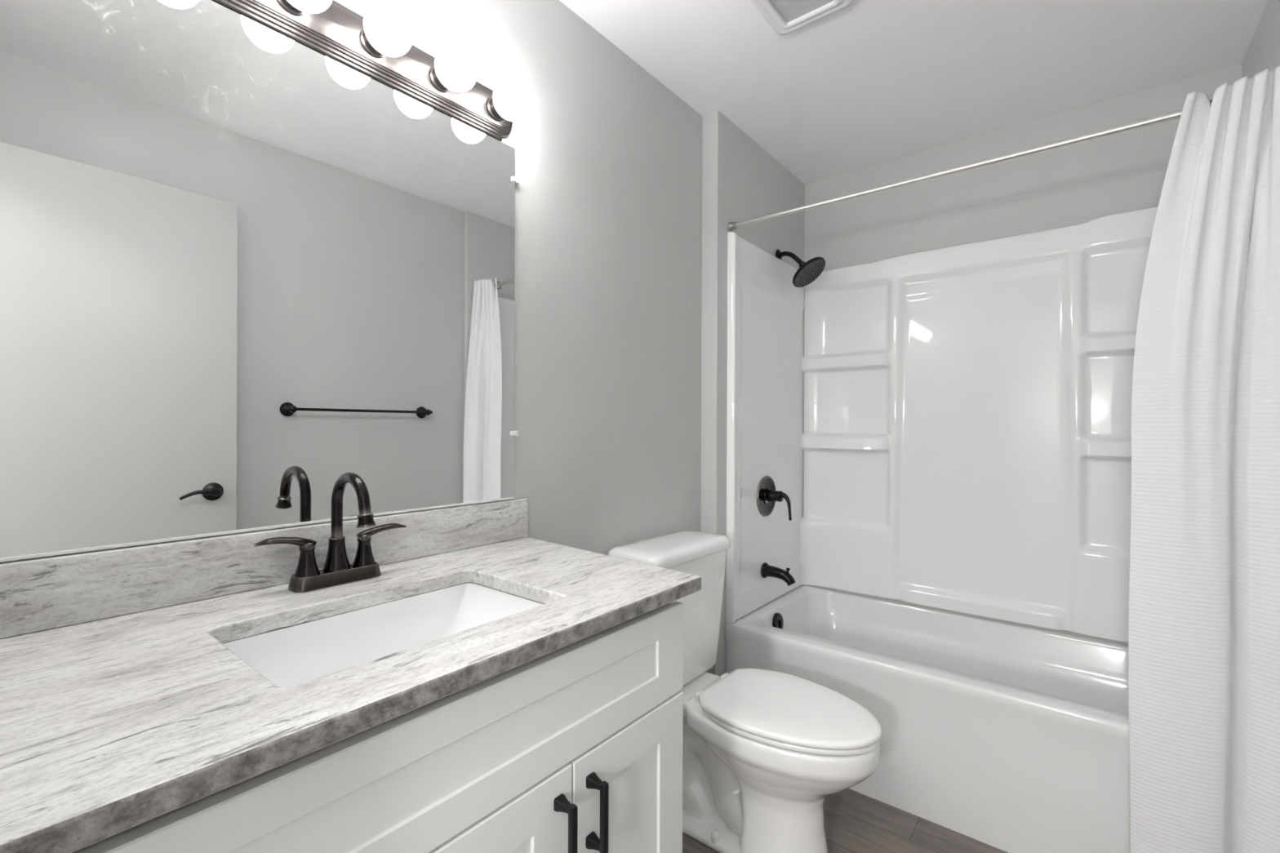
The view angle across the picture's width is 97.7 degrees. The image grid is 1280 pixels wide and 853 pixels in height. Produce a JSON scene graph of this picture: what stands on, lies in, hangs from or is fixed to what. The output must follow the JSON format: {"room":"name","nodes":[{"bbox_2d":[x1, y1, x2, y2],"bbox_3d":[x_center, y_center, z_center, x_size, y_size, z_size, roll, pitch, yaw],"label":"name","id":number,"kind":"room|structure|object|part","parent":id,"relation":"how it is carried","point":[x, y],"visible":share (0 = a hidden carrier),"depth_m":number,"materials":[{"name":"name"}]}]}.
{"room":"bathroom","nodes":[
{"label":"bathroom","id":0,"kind":"room"},
{"bbox_2d":[0,0,702,563],"bbox_3d":[-0.145,0.006,1.801,0.120,2.440,2.990,0,0,39],"label":"wall","id":1,"kind":"structure","parent":0,"point":[608,244],"depth_m":1.71,"materials":[{"name":"grey paint"}]},
{"bbox_2d":[0,0,519,562],"bbox_3d":[-0.630,-0.270,1.087,0.012,0.916,0.987,0,0,39],"label":"wall mirror","id":2,"kind":"object","parent":1,"relation":"attached to","point":[245,271],"visible":1,"depth_m":0.97,"materials":[{"name":"silver mirror"}]},
{"bbox_2d":[0,498,528,638],"bbox_3d":[-0.622,0.241,1.091,0.020,0.100,1.017,0,0,39],"label":"backsplash","id":3,"kind":"structure","parent":1,"relation":"attached to","point":[39,594],"depth_m":0.93,"materials":[{"name":"white stone"}]},
{"bbox_2d":[211,0,531,141],"bbox_3d":[-0.565,-0.787,1.065,0.138,0.115,0.895,0,0,39],"label":"vanity light","id":4,"kind":"object","parent":1,"relation":"attached to","point":[377,45],"visible":1,"depth_m":1.16,"materials":[{"name":"grey metal"}]},
{"bbox_2d":[277,0,306,15],"bbox_3d":[-0.631,-0.787,1.021,0.031,0.055,0.055,0,0,39],"label":"socket","id":5,"kind":"object","parent":4,"relation":"attached to","point":[285,7],"depth_m":1.02,"materials":[{"name":"grey metal"}]},
{"bbox_3d":[-0.596,-0.787,0.992,0.094,0.090,0.090,0,0,39],"label":"bulb","id":6,"kind":"part","parent":4,"relation":"part of","materials":[{"name":"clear glass"}]},
{"bbox_2d":[360,28,385,57],"bbox_3d":[-0.536,-0.787,1.140,0.031,0.055,0.055,0,0,39],"label":"socket","id":7,"kind":"object","parent":4,"relation":"attached to","point":[367,50],"depth_m":1.13,"materials":[{"name":"grey metal"}]},
{"bbox_3d":[-0.500,-0.787,1.111,0.094,0.090,0.090,0,0,39],"label":"bulb","id":8,"kind":"part","parent":4,"relation":"part of","materials":[{"name":"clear glass"}]},
{"bbox_2d":[429,65,450,93],"bbox_3d":[-0.441,-0.787,1.259,0.031,0.055,0.055,0,0,39],"label":"socket","id":9,"kind":"object","parent":4,"relation":"attached to","point":[436,86],"depth_m":1.25,"materials":[{"name":"grey metal"}]},
{"bbox_3d":[-0.405,-0.787,1.230,0.094,0.090,0.090,0,0,39],"label":"bulb","id":10,"kind":"part","parent":4,"relation":"part of","materials":[{"name":"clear glass"}]},
{"bbox_2d":[487,97,504,121],"bbox_3d":[-0.345,-0.786,1.377,0.031,0.055,0.055,0,0,39],"label":"socket","id":11,"kind":"object","parent":4,"relation":"attached to","point":[493,114],"depth_m":1.37,"materials":[{"name":"grey metal"}]},
{"bbox_3d":[-0.310,-0.786,1.349,0.094,0.090,0.090,0,0,39],"label":"bulb","id":12,"kind":"part","parent":4,"relation":"part of","materials":[{"name":"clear glass"}]},
{"bbox_2d":[700,110,804,676],"bbox_3d":[0.527,0.009,2.487,0.072,2.440,0.839,0,0,39],"label":"wall","id":13,"kind":"structure","parent":0,"point":[741,181],"depth_m":2.18,"materials":[{"name":"grey paint"}]},
{"bbox_2d":[728,102,1211,231],"bbox_3d":[0.942,-0.787,1.742,1.501,0.035,0.035,0,0,39],"label":"curtain rod","id":14,"kind":"object","parent":13,"relation":"attached to","point":[1175,115],"visible":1,"depth_m":1.65,"materials":[{"name":"metal"}]},
{"bbox_2d":[1128,66,1279,852],"bbox_3d":[1.346,0.173,1.309,0.304,1.999,0.125,0,0,39],"label":"shower curtain","id":15,"kind":"object","parent":14,"relation":"hanging from","point":[1204,628],"visible":1,"depth_m":1.31,"materials":[{"name":"white fabric"}]},
{"bbox_2d":[682,788,1008,852],"bbox_3d":[0.210,1.278,0.571,2.220,0.100,4.460,0,0,39],"label":"floor","id":16,"kind":"structure","parent":0,"point":[855,822],"depth_m":1.69,"materials":[{"name":"grey wood"}]},
{"bbox_2d":[71,600,683,852],"bbox_3d":[-0.401,0.773,0.911,0.590,0.905,0.909,0,0,39],"label":"vanity cabinet","id":17,"kind":"object","parent":16,"relation":"on","point":[576,747],"visible":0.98,"depth_m":0.76,"materials":[{"name":"paint"}]},
{"bbox_2d":[0,498,701,852],"bbox_3d":[-0.401,0.256,0.915,0.586,0.128,1.019,0,0,39],"label":"countertop","id":18,"kind":"structure","parent":17,"relation":"on","point":[124,705],"depth_m":0.74,"materials":[{"name":"white stone"}]},
{"bbox_2d":[253,471,406,592],"bbox_3d":[-0.570,0.187,1.047,0.201,0.208,0.184,0,0,-5],"label":"faucet","id":19,"kind":"object","parent":18,"relation":"on","point":[337,570],"visible":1,"depth_m":1.03,"materials":[{"name":"black metal"}]},
{"bbox_3d":[-0.619,0.233,0.988,0.042,0.078,0.100,0,0,39],"label":"lever handle","id":20,"kind":"part","parent":19,"relation":"part of","materials":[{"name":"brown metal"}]},
{"bbox_3d":[-0.569,0.279,1.050,0.054,0.024,0.155,0,0,39],"label":"plate","id":21,"kind":"part","parent":19,"relation":"part of","materials":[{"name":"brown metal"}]},
{"bbox_3d":[-0.530,0.177,1.019,0.146,0.187,0.047,0,0,39],"label":"spout","id":22,"kind":"part","parent":19,"relation":"part of","materials":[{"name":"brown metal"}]},
{"bbox_3d":[-0.519,0.233,1.112,0.042,0.078,0.100,0,0,39],"label":"lever handle","id":23,"kind":"part","parent":19,"relation":"part of","materials":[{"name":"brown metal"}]},
{"bbox_2d":[222,582,543,687],"bbox_3d":[-0.375,0.385,0.886,0.326,0.128,0.476,0,0,39],"label":"sink","id":24,"kind":"object","parent":18,"relation":"in","point":[297,654],"visible":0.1,"depth_m":0.98,"materials":[{"name":"ceramic"}]},
{"bbox_3d":[-0.206,0.812,0.755,0.018,0.578,0.300,0,0,39],"label":"door","id":25,"kind":"part","parent":17,"relation":"part of","materials":[{"name":"paint"}]},
{"bbox_3d":[-0.109,0.615,0.833,0.036,0.115,0.019,0,0,39],"label":"handle","id":26,"kind":"part","parent":17,"relation":"part of","materials":[{"name":"black metal"}]},
{"bbox_3d":[-0.066,0.615,0.886,0.036,0.115,0.019,0,0,39],"label":"handle","id":27,"kind":"part","parent":17,"relation":"part of","materials":[{"name":"black metal"}]},
{"bbox_3d":[-0.017,0.813,0.993,0.018,0.578,0.302,0,0,39],"label":"door","id":28,"kind":"part","parent":17,"relation":"part of","materials":[{"name":"paint"}]},
{"bbox_2d":[608,529,881,852],"bbox_3d":[0.318,0.804,1.665,0.758,0.861,0.448,0,0,39],"label":"toilet","id":29,"kind":"object","parent":16,"relation":"on","point":[763,750],"visible":0.81,"depth_m":1.57,"materials":[{"name":"white ceramic"}]},
{"bbox_3d":[0.107,0.396,1.835,0.214,0.046,0.448,0,0,39],"label":"tank lid","id":30,"kind":"part","parent":29,"relation":"part of","materials":[{"name":"white ceramic"}]},
{"bbox_3d":[0.104,0.621,1.837,0.194,0.404,0.424,0,0,39],"label":"tank","id":31,"kind":"part","parent":29,"relation":"part of","materials":[{"name":"white ceramic"}]},
{"bbox_3d":[0.321,1.027,1.661,0.738,0.414,0.371,0,0,39],"label":"bowl","id":32,"kind":"part","parent":29,"relation":"part of","materials":[{"name":"white ceramic"}]},
{"bbox_3d":[0.427,0.790,1.577,0.477,0.018,0.370,0,0,39],"label":"lid","id":33,"kind":"part","parent":29,"relation":"part of","materials":[{"name":"plastic"}]},
{"bbox_3d":[0.429,0.809,1.576,0.467,0.014,0.364,0,0,39],"label":"seat","id":34,"kind":"part","parent":29,"relation":"part of","materials":[{"name":"plastic"}]},
{"bbox_2d":[725,584,1130,852],"bbox_3d":[1.159,1.002,2.021,1.498,0.458,0.768,0,0,39],"label":"bathtub","id":35,"kind":"object","parent":16,"relation":"on","point":[1008,737],"visible":0.66,"depth_m":1.77,"materials":[{"name":"white ceramic"}]},
{"bbox_3d":[0.585,0.831,2.367,0.032,0.081,0.080,0,0,39],"label":"overflow plate","id":36,"kind":"part","parent":35,"relation":"part of","materials":[{"name":"brown metal"}]},
{"bbox_2d":[726,205,1158,644],"bbox_3d":[1.165,-0.003,2.025,1.501,1.554,0.761,0,0,39],"label":"shower surround","id":37,"kind":"object","parent":35,"relation":"on","point":[948,428],"visible":0.72,"depth_m":2.31,"materials":[{"name":"white plastic"}]},
{"bbox_3d":[0.578,0.003,2.467,0.030,1.532,0.718,0,0,39],"label":"panel","id":38,"kind":"part","parent":37,"relation":"part of","materials":[{"name":"white plastic"}]},
{"bbox_2d":[756,475,791,520],"bbox_3d":[0.596,0.305,2.398,0.121,0.182,0.178,0,0,39],"label":"shower valve","id":39,"kind":"object","parent":37,"relation":"attached to","point":[767,495],"visible":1,"depth_m":2.40,"materials":[{"name":"black metal"}]},
{"bbox_3d":[0.600,0.335,2.395,0.111,0.123,0.052,0,0,39],"label":"lever","id":40,"kind":"part","parent":39,"relation":"part of","materials":[{"name":"brown metal"}]},
{"bbox_2d":[760,562,795,586],"bbox_3d":[0.593,0.629,2.378,0.142,0.080,0.066,0,0,39],"label":"tub spout","id":41,"kind":"object","parent":37,"relation":"attached to","point":[766,570],"visible":1,"depth_m":2.37,"materials":[{"name":"black metal"}]},
{"bbox_2d":[775,248,825,287],"bbox_3d":[0.712,-0.716,2.484,0.213,0.185,0.164,0,0,39],"label":"shower fixture","id":42,"kind":"object","parent":37,"relation":"attached to","point":[809,271],"visible":0.99,"depth_m":2.46,"materials":[{"name":"brown metal"}]},
{"bbox_3d":[0.680,-0.751,2.514,0.124,0.084,0.021,0,0,39],"label":"arm","id":43,"kind":"part","parent":42,"relation":"part of","materials":[{"name":"brown metal"}]},
{"bbox_2d":[559,0,1268,184],"bbox_3d":[0.220,-1.262,0.571,2.220,0.100,4.460,0,0,39],"label":"ceiling","id":44,"kind":"structure","parent":0,"point":[865,83],"depth_m":1.84,"materials":[{"name":"paint"}]},
{"bbox_2d":[750,0,853,35],"bbox_3d":[0.447,-1.198,1.558,0.236,0.024,0.236,0,0,39],"label":"ceiling vent","id":45,"kind":"object","parent":44,"relation":"in","point":[784,17],"visible":1,"depth_m":1.61,"materials":[{"name":"plastic"}]},
{"bbox_2d":[769,0,834,22],"bbox_3d":[0.447,-1.198,1.558,0.148,0.004,0.148,0,0,39],"label":"grille","id":46,"kind":"object","parent":45,"relation":"attached to","point":[783,11],"depth_m":1.60,"materials":[{"name":"plastic"}]},
{"bbox_2d":[804,62,1242,271],"bbox_3d":[1.424,0.013,2.383,1.600,2.440,0.120,0,0,39],"label":"wall","id":47,"kind":"structure","parent":0,"point":[1084,182],"depth_m":2.26,"materials":[{"name":"grey paint"}]},
{"bbox_2d":[1241,0,1279,78],"bbox_3d":[1.738,0.014,1.517,0.026,2.440,0.839,0,0,39],"label":"wall","id":48,"kind":"structure","parent":0,"point":[1263,53],"depth_m":1.60,"materials":[{"name":"grey paint"}]}
]}

